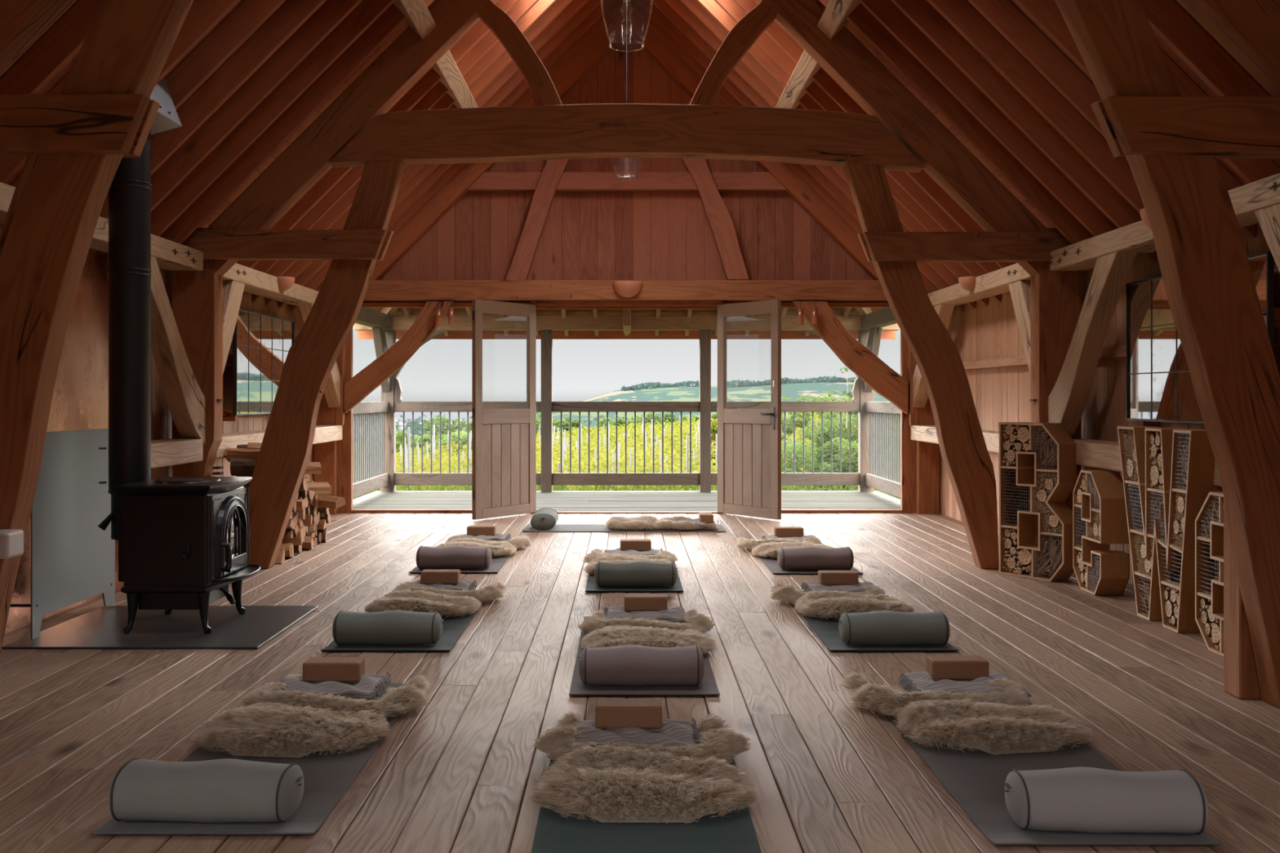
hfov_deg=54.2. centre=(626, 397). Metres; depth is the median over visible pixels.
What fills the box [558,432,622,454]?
vine
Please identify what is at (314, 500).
log
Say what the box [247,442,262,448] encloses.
log
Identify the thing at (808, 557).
bolster
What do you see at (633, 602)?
block
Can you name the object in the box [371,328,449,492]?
post
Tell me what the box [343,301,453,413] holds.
brace
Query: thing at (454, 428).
tree
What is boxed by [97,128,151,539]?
flue pipe
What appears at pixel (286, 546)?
log
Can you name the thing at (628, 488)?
vine
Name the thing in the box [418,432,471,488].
vine
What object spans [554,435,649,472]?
vine
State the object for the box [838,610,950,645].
bolster
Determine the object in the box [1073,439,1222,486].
wall rail
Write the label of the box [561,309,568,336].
rafter
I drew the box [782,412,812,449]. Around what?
vine
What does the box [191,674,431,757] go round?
sheepskin
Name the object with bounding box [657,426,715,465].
vine
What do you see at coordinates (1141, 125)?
wooden beam
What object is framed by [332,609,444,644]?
bolster
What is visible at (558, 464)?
vine
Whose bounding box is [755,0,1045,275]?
rafter
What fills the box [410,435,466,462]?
vine
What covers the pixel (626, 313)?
block
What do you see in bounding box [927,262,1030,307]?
wall plate
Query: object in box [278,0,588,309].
rafter
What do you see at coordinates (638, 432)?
vine
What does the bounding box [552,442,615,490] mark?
vine
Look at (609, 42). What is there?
pendant lamp
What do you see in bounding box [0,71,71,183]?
rafter
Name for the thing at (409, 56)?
rafter
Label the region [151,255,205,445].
brace
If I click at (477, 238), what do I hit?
wall
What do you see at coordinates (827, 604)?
sheepskin
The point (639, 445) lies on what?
vine
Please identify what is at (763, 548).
sheepskin
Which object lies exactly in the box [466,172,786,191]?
wooden beam
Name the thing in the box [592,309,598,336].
rafter
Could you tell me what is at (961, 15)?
rafter
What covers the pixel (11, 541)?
switch box
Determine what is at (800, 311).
lamp
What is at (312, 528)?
log
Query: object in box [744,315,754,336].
rafter
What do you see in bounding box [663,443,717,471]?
vine
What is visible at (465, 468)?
vine
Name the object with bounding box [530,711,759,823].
sheepskin
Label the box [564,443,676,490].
vine
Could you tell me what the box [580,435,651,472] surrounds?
vine
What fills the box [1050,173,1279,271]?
wall plate
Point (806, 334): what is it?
rafter
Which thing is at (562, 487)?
grass
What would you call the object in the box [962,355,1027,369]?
batten
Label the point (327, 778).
yoga mat
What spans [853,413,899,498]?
shrub
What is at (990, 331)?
wall
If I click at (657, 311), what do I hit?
rafter
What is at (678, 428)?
vine
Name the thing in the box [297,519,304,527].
log
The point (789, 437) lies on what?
vine
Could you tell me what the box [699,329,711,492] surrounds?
post
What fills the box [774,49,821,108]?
purlin
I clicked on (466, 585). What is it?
folded blanket
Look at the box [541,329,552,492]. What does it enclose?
post
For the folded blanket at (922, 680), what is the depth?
4.96 m
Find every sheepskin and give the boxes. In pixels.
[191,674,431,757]
[363,578,506,618]
[434,533,532,557]
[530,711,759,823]
[576,608,717,654]
[582,547,678,574]
[604,515,718,530]
[735,536,832,559]
[769,582,915,620]
[838,671,1093,755]
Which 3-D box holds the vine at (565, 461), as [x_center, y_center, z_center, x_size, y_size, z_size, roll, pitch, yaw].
[-1.518,1.555,25.446,2.679,1.785,0.916,0,0,-4]
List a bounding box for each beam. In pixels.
[0,93,150,154]
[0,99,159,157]
[182,229,387,259]
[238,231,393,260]
[328,103,924,173]
[353,315,899,330]
[355,307,392,329]
[363,280,887,301]
[622,0,631,21]
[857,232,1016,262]
[861,307,897,329]
[862,231,1071,261]
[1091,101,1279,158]
[1102,96,1279,155]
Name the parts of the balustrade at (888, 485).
rail, rail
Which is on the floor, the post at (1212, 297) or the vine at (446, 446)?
the post at (1212, 297)
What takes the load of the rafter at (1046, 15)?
on the purlin at (833, 19)
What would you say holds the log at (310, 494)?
on the log
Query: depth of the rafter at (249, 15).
6.85 m
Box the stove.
[115,476,261,634]
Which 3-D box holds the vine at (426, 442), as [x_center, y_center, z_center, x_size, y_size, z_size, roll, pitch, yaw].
[-5.833,2.093,36.185,3.322,1.598,0.812,0,0,9]
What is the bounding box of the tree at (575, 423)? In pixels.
[553,416,585,430]
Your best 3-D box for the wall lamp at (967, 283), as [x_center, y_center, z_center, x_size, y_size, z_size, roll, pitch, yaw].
[2.890,-0.963,10.680,0.110,0.116,0.220,0,0,0]
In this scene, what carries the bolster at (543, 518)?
on the yoga mat at (557, 527)
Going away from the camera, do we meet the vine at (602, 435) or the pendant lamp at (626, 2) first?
the pendant lamp at (626, 2)
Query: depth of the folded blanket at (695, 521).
11.33 m
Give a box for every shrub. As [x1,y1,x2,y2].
[395,429,465,462]
[422,431,471,469]
[697,419,717,485]
[781,395,900,499]
[781,413,844,488]
[781,436,857,490]
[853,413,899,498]
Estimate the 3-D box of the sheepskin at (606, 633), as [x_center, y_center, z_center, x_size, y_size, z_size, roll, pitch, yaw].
[0.095,1.149,6.198,0.738,0.109,1.058,0,0,0]
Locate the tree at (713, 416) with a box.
[711,412,717,422]
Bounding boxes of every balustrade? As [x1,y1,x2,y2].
[352,401,388,498]
[394,401,541,484]
[551,401,699,484]
[711,401,859,484]
[865,401,900,497]
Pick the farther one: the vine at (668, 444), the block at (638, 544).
the vine at (668, 444)
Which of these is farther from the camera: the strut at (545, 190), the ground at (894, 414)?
the ground at (894, 414)
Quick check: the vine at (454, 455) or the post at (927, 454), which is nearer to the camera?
the post at (927, 454)
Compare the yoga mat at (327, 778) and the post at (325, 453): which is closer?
the yoga mat at (327, 778)
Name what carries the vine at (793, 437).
on the ground at (894, 414)
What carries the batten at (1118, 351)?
attached to the wall at (990, 331)
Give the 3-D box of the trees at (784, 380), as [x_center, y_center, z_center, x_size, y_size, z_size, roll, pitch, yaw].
[250.002,-3.086,809.949,622.129,31.059,42.422,0,0,0]
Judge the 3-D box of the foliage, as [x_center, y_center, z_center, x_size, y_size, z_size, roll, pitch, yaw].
[-3.997,2.255,62.372,32.239,3.550,33.168,0,0,0]
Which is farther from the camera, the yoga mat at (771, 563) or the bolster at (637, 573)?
the yoga mat at (771, 563)
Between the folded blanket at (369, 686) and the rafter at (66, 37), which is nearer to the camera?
the folded blanket at (369, 686)
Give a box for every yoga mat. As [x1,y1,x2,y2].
[90,683,405,834]
[320,600,485,650]
[408,552,510,573]
[522,524,726,532]
[530,755,761,852]
[568,616,719,695]
[585,561,683,591]
[752,543,863,573]
[790,591,959,650]
[886,700,1222,844]
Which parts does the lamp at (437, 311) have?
lamp shade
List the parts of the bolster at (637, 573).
panel, panel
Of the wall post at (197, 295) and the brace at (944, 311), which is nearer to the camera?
the wall post at (197, 295)
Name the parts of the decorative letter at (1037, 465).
opening frame, opening frame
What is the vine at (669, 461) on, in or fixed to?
on the ground at (894, 414)
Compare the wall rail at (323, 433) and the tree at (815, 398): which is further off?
the tree at (815, 398)
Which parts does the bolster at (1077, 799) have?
panel, panel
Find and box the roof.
[357,307,896,339]
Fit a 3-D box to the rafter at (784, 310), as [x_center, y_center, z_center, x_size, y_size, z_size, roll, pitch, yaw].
[2.000,-1.397,14.985,0.050,1.168,3.500,0,0,0]
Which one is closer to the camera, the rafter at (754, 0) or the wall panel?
the wall panel
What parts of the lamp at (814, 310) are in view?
lamp shade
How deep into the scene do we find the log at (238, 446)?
9.34 m
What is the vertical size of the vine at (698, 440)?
1.712 m
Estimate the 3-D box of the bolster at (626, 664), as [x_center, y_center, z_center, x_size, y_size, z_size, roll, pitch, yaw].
[0.058,1.123,5.240,0.531,0.160,0.231,0,0,0]
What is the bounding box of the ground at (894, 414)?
[361,413,898,497]
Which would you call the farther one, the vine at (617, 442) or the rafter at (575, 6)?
the vine at (617, 442)
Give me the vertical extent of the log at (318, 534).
0.084 m
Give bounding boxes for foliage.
[357,412,898,470]
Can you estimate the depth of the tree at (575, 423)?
82.56 m
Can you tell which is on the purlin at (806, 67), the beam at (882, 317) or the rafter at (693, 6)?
the rafter at (693, 6)
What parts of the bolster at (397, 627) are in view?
panel, panel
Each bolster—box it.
[108,757,303,822]
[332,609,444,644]
[416,545,492,568]
[530,508,558,529]
[577,644,704,685]
[594,560,678,586]
[776,546,853,569]
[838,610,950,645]
[1004,767,1208,834]
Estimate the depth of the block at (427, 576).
7.62 m
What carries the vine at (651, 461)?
on the ground at (894, 414)
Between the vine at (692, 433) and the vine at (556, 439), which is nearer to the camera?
the vine at (556, 439)
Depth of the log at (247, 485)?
9.10 m
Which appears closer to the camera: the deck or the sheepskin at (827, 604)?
the sheepskin at (827, 604)
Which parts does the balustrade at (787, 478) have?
rail, rail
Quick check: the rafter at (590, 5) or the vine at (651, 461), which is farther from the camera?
the vine at (651, 461)
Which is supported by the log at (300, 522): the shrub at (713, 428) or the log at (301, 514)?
the log at (301, 514)
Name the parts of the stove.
leg, leg, plate, plate, handle, lid, leg, door handle, plate, air lever, door glass, leg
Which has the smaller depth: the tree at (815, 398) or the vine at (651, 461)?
the vine at (651, 461)
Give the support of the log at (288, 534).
on the log
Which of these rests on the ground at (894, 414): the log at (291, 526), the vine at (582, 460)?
the vine at (582, 460)
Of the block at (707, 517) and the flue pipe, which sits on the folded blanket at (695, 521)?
the block at (707, 517)
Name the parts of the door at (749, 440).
board panel, lever handle, handle plate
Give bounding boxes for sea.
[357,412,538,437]
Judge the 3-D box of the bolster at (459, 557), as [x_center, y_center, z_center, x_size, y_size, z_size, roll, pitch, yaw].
[-1.206,1.123,8.770,0.531,0.160,0.231,0,0,0]
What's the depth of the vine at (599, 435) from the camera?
27.43 m
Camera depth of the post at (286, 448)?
8.80 m
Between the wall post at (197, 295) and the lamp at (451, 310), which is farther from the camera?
the lamp at (451, 310)
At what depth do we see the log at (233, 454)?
9.09 m
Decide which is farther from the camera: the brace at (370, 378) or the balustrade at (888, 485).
the balustrade at (888, 485)
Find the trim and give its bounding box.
[530,300,723,514]
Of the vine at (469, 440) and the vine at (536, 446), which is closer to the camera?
the vine at (469, 440)
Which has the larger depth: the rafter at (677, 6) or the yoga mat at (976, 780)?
the rafter at (677, 6)
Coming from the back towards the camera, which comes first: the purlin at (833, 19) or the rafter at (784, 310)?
the rafter at (784, 310)
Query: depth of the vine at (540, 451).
29.16 m
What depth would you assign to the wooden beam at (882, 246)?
8.72 m
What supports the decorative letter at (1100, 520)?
on the floor
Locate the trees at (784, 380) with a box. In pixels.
[536,375,857,413]
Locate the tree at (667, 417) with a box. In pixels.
[633,412,679,433]
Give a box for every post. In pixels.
[0,0,194,653]
[172,227,223,476]
[248,160,405,568]
[313,342,345,514]
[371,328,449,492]
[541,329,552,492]
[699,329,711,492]
[804,328,882,492]
[843,162,999,568]
[907,345,939,514]
[1029,227,1081,510]
[1054,0,1279,708]
[1223,496,1262,699]
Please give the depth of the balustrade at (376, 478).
14.99 m
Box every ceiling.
[0,0,434,227]
[818,0,1279,227]
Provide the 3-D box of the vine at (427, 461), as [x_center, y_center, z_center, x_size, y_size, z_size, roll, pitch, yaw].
[-3.058,1.401,18.490,2.330,1.906,1.017,0,0,7]
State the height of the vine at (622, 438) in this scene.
1.354 m
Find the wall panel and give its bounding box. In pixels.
[0,224,124,634]
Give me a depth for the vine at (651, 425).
25.51 m
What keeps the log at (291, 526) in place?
on the log at (295, 530)
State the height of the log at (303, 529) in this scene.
0.130 m
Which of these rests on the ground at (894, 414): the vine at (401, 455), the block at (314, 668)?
the vine at (401, 455)
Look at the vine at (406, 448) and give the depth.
20.28 m
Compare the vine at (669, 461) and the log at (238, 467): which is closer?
the log at (238, 467)
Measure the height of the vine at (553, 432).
1.377 m
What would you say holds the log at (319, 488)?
on the log at (310, 494)
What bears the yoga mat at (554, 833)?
on the floor
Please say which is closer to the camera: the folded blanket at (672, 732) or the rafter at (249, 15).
the folded blanket at (672, 732)
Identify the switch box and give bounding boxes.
[0,529,23,559]
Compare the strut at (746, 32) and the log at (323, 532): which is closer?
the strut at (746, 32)
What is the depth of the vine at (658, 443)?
36.02 m
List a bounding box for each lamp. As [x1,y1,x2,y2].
[278,276,294,291]
[435,298,441,324]
[448,298,453,324]
[600,0,652,51]
[611,1,641,180]
[613,280,642,297]
[797,298,803,324]
[811,297,817,324]
[958,275,975,291]
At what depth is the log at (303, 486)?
9.67 m
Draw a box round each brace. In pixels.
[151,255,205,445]
[222,280,244,373]
[297,303,340,407]
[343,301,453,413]
[792,301,908,413]
[912,303,955,407]
[1008,280,1030,372]
[1047,251,1137,437]
[1253,203,1279,271]
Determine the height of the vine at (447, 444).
1.855 m
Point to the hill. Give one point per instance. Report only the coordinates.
(793, 391)
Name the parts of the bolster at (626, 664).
panel, panel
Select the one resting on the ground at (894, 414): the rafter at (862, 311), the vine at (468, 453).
the vine at (468, 453)
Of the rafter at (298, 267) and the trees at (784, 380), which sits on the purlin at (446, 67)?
the rafter at (298, 267)
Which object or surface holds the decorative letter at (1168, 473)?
on the floor
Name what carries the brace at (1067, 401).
attached to the wall post at (1055, 296)
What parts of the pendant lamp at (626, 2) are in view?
lamp shade, cord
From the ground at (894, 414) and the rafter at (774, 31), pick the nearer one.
the rafter at (774, 31)
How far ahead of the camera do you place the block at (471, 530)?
10.28 m
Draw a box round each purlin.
[393,0,436,39]
[431,49,478,108]
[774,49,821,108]
[817,0,860,39]
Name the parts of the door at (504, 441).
board panel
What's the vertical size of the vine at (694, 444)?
1.807 m
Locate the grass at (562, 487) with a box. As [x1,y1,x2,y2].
[352,479,900,499]
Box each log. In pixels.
[223,448,260,462]
[226,449,259,461]
[230,457,257,475]
[236,444,247,448]
[243,480,250,487]
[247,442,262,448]
[275,546,284,564]
[280,543,292,557]
[281,542,293,558]
[282,528,302,545]
[283,529,293,538]
[285,518,294,529]
[292,502,296,511]
[292,511,297,524]
[292,524,297,537]
[293,545,302,553]
[295,499,306,511]
[295,508,305,519]
[297,482,309,497]
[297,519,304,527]
[297,526,304,542]
[298,474,307,490]
[302,496,308,507]
[302,514,312,526]
[302,536,314,549]
[304,462,321,474]
[305,505,310,514]
[305,526,307,534]
[305,531,315,537]
[306,490,314,500]
[307,482,331,494]
[307,499,318,509]
[307,522,315,531]
[308,524,316,536]
[309,505,316,515]
[311,494,317,502]
[311,514,319,524]
[312,537,317,547]
[315,532,321,542]
[316,494,346,509]
[316,507,328,514]
[316,519,326,529]
[316,527,327,542]
[320,510,331,523]
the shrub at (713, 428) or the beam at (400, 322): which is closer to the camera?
the beam at (400, 322)
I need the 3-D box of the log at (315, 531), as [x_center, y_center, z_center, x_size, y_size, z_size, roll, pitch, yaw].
[-2.707,1.068,10.210,0.346,0.152,0.081,0,0,-4]
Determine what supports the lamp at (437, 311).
hanging from the tie beam at (377, 290)
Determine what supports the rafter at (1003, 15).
on the purlin at (833, 19)
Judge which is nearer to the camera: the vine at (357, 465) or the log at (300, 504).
the log at (300, 504)
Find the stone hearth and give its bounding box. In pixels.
[1,605,318,648]
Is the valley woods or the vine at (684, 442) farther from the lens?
the valley woods
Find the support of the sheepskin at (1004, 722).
on the yoga mat at (976, 780)
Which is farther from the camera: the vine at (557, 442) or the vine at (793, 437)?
the vine at (557, 442)
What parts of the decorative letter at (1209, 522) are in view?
opening frame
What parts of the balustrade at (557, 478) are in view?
rail, rail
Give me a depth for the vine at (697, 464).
27.19 m
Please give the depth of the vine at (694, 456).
25.45 m
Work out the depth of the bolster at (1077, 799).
3.40 m
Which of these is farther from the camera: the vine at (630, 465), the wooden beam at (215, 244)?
the vine at (630, 465)
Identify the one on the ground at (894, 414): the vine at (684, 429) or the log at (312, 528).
the vine at (684, 429)
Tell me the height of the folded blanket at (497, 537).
0.070 m
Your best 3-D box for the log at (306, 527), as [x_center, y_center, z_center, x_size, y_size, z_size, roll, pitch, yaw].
[-2.729,1.053,10.005,0.330,0.120,0.131,0,0,-1]
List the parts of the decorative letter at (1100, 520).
opening frame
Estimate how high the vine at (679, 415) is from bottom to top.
1.698 m
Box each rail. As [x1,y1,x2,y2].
[151,439,203,468]
[215,425,342,458]
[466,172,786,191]
[911,425,999,453]
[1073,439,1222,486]
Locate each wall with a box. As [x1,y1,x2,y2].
[151,268,313,481]
[363,33,888,302]
[939,222,1279,585]
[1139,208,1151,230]
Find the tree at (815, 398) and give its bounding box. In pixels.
[781,391,847,416]
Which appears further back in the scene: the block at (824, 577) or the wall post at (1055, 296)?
the wall post at (1055, 296)
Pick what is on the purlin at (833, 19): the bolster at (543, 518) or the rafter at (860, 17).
the rafter at (860, 17)
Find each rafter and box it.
[0,0,76,76]
[0,0,103,93]
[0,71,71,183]
[10,0,240,186]
[99,0,326,218]
[106,0,363,253]
[151,0,286,135]
[151,0,395,236]
[160,0,425,244]
[207,0,497,275]
[235,0,498,262]
[236,0,519,268]
[241,0,538,297]
[253,0,556,302]
[266,0,573,306]
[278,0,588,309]
[290,0,603,311]
[314,0,616,291]
[370,7,626,279]
[381,307,398,315]
[386,0,622,237]
[401,307,413,317]
[444,331,448,336]
[465,307,471,317]
[499,315,508,336]
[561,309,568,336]
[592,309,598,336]
[626,8,879,279]
[631,0,928,293]
[636,0,952,314]
[649,0,963,311]
[654,309,660,336]
[664,0,974,309]
[680,0,986,306]
[684,309,692,336]
[696,0,999,302]
[714,0,1011,297]
[733,0,1017,268]
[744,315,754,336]
[754,0,1017,262]
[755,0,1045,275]
[781,307,787,317]
[804,330,809,336]
[828,0,1093,244]
[840,307,851,317]
[855,307,872,315]
[857,0,1118,236]
[890,0,1156,263]
[926,0,1144,213]
[967,0,1127,159]
[1012,0,1255,239]
[1139,0,1270,96]
[1161,50,1279,183]
[1176,0,1279,96]
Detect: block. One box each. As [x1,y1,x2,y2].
[302,657,364,680]
[420,569,460,583]
[466,525,496,535]
[595,698,662,728]
[620,538,651,551]
[622,309,631,333]
[624,593,666,610]
[698,512,713,523]
[773,526,803,537]
[817,570,857,585]
[926,655,988,679]
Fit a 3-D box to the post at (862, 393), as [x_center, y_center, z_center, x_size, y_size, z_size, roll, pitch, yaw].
[2.675,0.300,15.772,0.980,2.420,0.837,0,0,0]
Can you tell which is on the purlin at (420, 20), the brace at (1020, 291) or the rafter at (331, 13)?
the rafter at (331, 13)
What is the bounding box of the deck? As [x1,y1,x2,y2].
[337,490,913,515]
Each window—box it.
[222,308,294,421]
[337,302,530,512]
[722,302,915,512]
[1125,251,1279,426]
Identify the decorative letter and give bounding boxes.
[999,422,1076,582]
[1072,470,1128,595]
[1116,426,1221,633]
[1195,491,1223,656]
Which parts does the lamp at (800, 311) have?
lamp shade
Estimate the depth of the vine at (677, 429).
49.24 m
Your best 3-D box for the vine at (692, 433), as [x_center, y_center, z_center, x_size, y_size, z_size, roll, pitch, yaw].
[2.774,1.660,46.393,3.877,1.535,0.997,0,0,3]
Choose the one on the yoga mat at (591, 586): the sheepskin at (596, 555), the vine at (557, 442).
the sheepskin at (596, 555)
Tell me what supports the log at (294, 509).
on the log
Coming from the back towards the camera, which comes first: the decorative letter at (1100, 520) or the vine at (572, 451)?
the vine at (572, 451)
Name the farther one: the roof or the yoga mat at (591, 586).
the roof
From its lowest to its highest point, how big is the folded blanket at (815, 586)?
0.070 m
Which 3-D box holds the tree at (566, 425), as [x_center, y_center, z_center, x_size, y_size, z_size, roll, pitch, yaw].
[-5.033,2.324,68.086,7.303,3.224,5.135,0,0,-6]
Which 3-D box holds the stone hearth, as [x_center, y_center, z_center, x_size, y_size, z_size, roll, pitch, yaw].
[-2.385,1.204,6.595,1.230,0.011,1.190,0,0,0]
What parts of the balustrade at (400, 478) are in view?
rail, rail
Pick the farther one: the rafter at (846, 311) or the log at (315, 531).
the rafter at (846, 311)
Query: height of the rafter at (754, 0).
3.442 m
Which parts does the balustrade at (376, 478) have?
rail, rail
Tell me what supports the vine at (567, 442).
on the ground at (894, 414)
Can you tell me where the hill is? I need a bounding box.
[536,381,889,429]
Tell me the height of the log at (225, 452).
0.110 m
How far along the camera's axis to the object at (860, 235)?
8.98 m
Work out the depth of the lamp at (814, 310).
12.84 m
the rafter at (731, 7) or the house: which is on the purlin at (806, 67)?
the rafter at (731, 7)
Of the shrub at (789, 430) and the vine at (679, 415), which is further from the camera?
the vine at (679, 415)
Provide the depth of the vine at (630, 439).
33.39 m
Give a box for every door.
[471,299,536,519]
[717,299,782,519]
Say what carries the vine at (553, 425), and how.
on the ground at (894, 414)
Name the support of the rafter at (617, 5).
on the purlin at (446, 67)
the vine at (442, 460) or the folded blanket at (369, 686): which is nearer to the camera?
the folded blanket at (369, 686)
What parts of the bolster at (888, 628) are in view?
panel, panel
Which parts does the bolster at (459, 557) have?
panel, panel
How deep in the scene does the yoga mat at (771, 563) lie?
8.69 m
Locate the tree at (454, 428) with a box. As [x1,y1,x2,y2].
[422,414,470,436]
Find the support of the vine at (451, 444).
on the ground at (894, 414)
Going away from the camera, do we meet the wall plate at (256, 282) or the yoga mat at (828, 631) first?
the yoga mat at (828, 631)
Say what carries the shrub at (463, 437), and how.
on the ground at (894, 414)
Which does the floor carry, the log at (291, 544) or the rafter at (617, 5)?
the log at (291, 544)
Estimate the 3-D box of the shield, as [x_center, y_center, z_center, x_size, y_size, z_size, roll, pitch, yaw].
[-3.037,0.688,6.680,0.206,1.020,1.000,0,0,0]
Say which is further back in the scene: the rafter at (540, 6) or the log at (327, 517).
the rafter at (540, 6)
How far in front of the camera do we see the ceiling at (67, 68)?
8.98 m
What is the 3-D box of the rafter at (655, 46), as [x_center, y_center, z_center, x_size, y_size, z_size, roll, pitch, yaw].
[1.500,-2.485,13.035,2.999,3.324,0.170,0,0,0]
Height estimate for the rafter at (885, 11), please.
3.442 m
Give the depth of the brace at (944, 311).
12.70 m
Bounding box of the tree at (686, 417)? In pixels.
[675,414,699,427]
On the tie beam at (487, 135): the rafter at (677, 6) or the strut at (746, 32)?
the strut at (746, 32)
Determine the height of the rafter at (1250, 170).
3.442 m
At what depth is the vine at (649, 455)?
23.80 m
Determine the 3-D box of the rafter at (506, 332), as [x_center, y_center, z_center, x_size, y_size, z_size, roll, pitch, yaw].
[-1.600,-1.397,14.985,0.050,1.168,3.500,0,0,0]
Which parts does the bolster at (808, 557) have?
panel, panel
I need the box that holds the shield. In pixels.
[9,428,115,639]
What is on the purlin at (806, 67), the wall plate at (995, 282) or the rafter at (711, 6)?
the rafter at (711, 6)
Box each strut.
[477,0,562,106]
[505,159,569,279]
[680,158,749,279]
[689,0,777,105]
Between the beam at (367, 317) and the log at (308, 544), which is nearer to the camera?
the log at (308, 544)
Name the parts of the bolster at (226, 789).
panel, panel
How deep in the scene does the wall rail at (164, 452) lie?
8.22 m
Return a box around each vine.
[354,465,408,498]
[361,444,453,488]
[365,444,460,494]
[373,437,432,492]
[395,424,470,489]
[395,427,471,490]
[395,441,456,472]
[395,446,466,490]
[397,449,457,490]
[398,463,448,490]
[404,458,471,490]
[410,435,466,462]
[411,431,471,487]
[411,441,453,468]
[415,454,470,472]
[416,444,471,470]
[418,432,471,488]
[419,430,466,457]
[422,453,469,488]
[435,451,470,490]
[452,454,470,469]
[460,445,573,471]
[464,463,591,490]
[536,425,577,466]
[536,426,576,452]
[536,429,603,489]
[536,437,622,470]
[536,438,606,472]
[536,448,612,487]
[536,450,573,471]
[536,450,577,490]
[536,462,602,490]
[537,427,587,457]
[537,428,622,490]
[537,436,585,454]
[539,440,600,471]
[552,431,595,444]
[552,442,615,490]
[553,439,613,462]
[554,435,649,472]
[555,435,641,488]
[556,423,615,460]
[556,454,604,471]
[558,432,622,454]
[563,446,639,490]
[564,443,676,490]
[568,424,683,470]
[568,449,652,490]
[571,435,631,455]
[572,448,664,490]
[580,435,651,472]
[583,465,661,490]
[584,441,647,472]
[590,436,669,466]
[593,424,696,488]
[593,430,649,450]
[600,420,684,459]
[603,427,695,462]
[603,440,689,472]
[604,432,669,466]
[608,452,698,490]
[610,430,697,466]
[613,417,678,448]
[613,452,715,490]
[617,436,716,490]
[620,418,694,459]
[628,435,699,488]
[631,441,692,487]
[631,443,695,489]
[635,460,717,490]
[637,453,717,490]
[644,426,714,470]
[649,431,717,472]
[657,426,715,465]
[657,449,712,489]
[661,437,717,470]
[663,426,712,460]
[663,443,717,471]
[664,414,693,446]
[664,414,712,445]
[672,421,698,453]
[674,426,698,453]
[674,434,699,458]
[685,442,717,465]
[693,458,805,489]
[694,434,717,489]
[781,436,808,490]
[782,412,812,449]
[782,431,815,459]
[782,434,823,458]
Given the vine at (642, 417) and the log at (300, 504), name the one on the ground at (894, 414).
the vine at (642, 417)
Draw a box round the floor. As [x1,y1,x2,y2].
[0,512,1279,852]
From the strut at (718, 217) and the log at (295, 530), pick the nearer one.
the log at (295, 530)
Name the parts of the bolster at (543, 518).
panel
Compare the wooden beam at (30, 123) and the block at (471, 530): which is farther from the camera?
the block at (471, 530)
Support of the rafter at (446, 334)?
on the beam at (400, 322)
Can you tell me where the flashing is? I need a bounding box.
[149,77,182,134]
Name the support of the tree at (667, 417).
on the ground at (894, 414)
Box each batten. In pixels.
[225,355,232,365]
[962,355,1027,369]
[1098,328,1279,359]
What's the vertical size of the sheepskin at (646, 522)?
0.111 m
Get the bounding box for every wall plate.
[0,182,203,271]
[222,262,319,306]
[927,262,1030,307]
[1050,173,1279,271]
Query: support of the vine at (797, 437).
on the ground at (894, 414)
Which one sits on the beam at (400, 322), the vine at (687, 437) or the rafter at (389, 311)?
the rafter at (389, 311)
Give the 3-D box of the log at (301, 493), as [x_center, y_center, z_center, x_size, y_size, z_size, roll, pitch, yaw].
[-2.672,0.733,9.835,0.328,0.123,0.126,0,0,2]
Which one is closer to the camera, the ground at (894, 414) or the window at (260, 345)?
the window at (260, 345)
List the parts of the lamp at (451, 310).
lamp shade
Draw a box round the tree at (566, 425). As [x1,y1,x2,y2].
[468,412,572,436]
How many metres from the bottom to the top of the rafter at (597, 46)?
3.324 m
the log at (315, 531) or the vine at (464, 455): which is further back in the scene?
the vine at (464, 455)
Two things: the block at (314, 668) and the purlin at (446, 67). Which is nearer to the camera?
the block at (314, 668)
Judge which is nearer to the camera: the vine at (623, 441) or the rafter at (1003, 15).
the rafter at (1003, 15)
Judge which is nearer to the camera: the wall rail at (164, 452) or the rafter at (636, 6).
the wall rail at (164, 452)
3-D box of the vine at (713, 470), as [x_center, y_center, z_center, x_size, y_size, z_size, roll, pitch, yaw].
[1.809,1.499,18.460,2.781,1.657,1.001,0,0,11]
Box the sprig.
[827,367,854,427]
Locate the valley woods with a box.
[357,413,693,442]
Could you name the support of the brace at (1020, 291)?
attached to the wall post at (1055, 296)
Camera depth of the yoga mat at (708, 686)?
5.16 m
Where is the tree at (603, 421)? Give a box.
[595,414,640,430]
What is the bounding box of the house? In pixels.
[395,419,405,431]
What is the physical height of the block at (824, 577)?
0.075 m
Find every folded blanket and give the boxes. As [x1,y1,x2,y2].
[274,671,391,702]
[405,579,476,591]
[459,533,511,542]
[573,717,701,747]
[604,547,662,555]
[604,605,686,624]
[676,518,715,529]
[761,534,819,541]
[800,581,883,592]
[898,671,1031,699]
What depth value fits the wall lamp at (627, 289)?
12.82 m

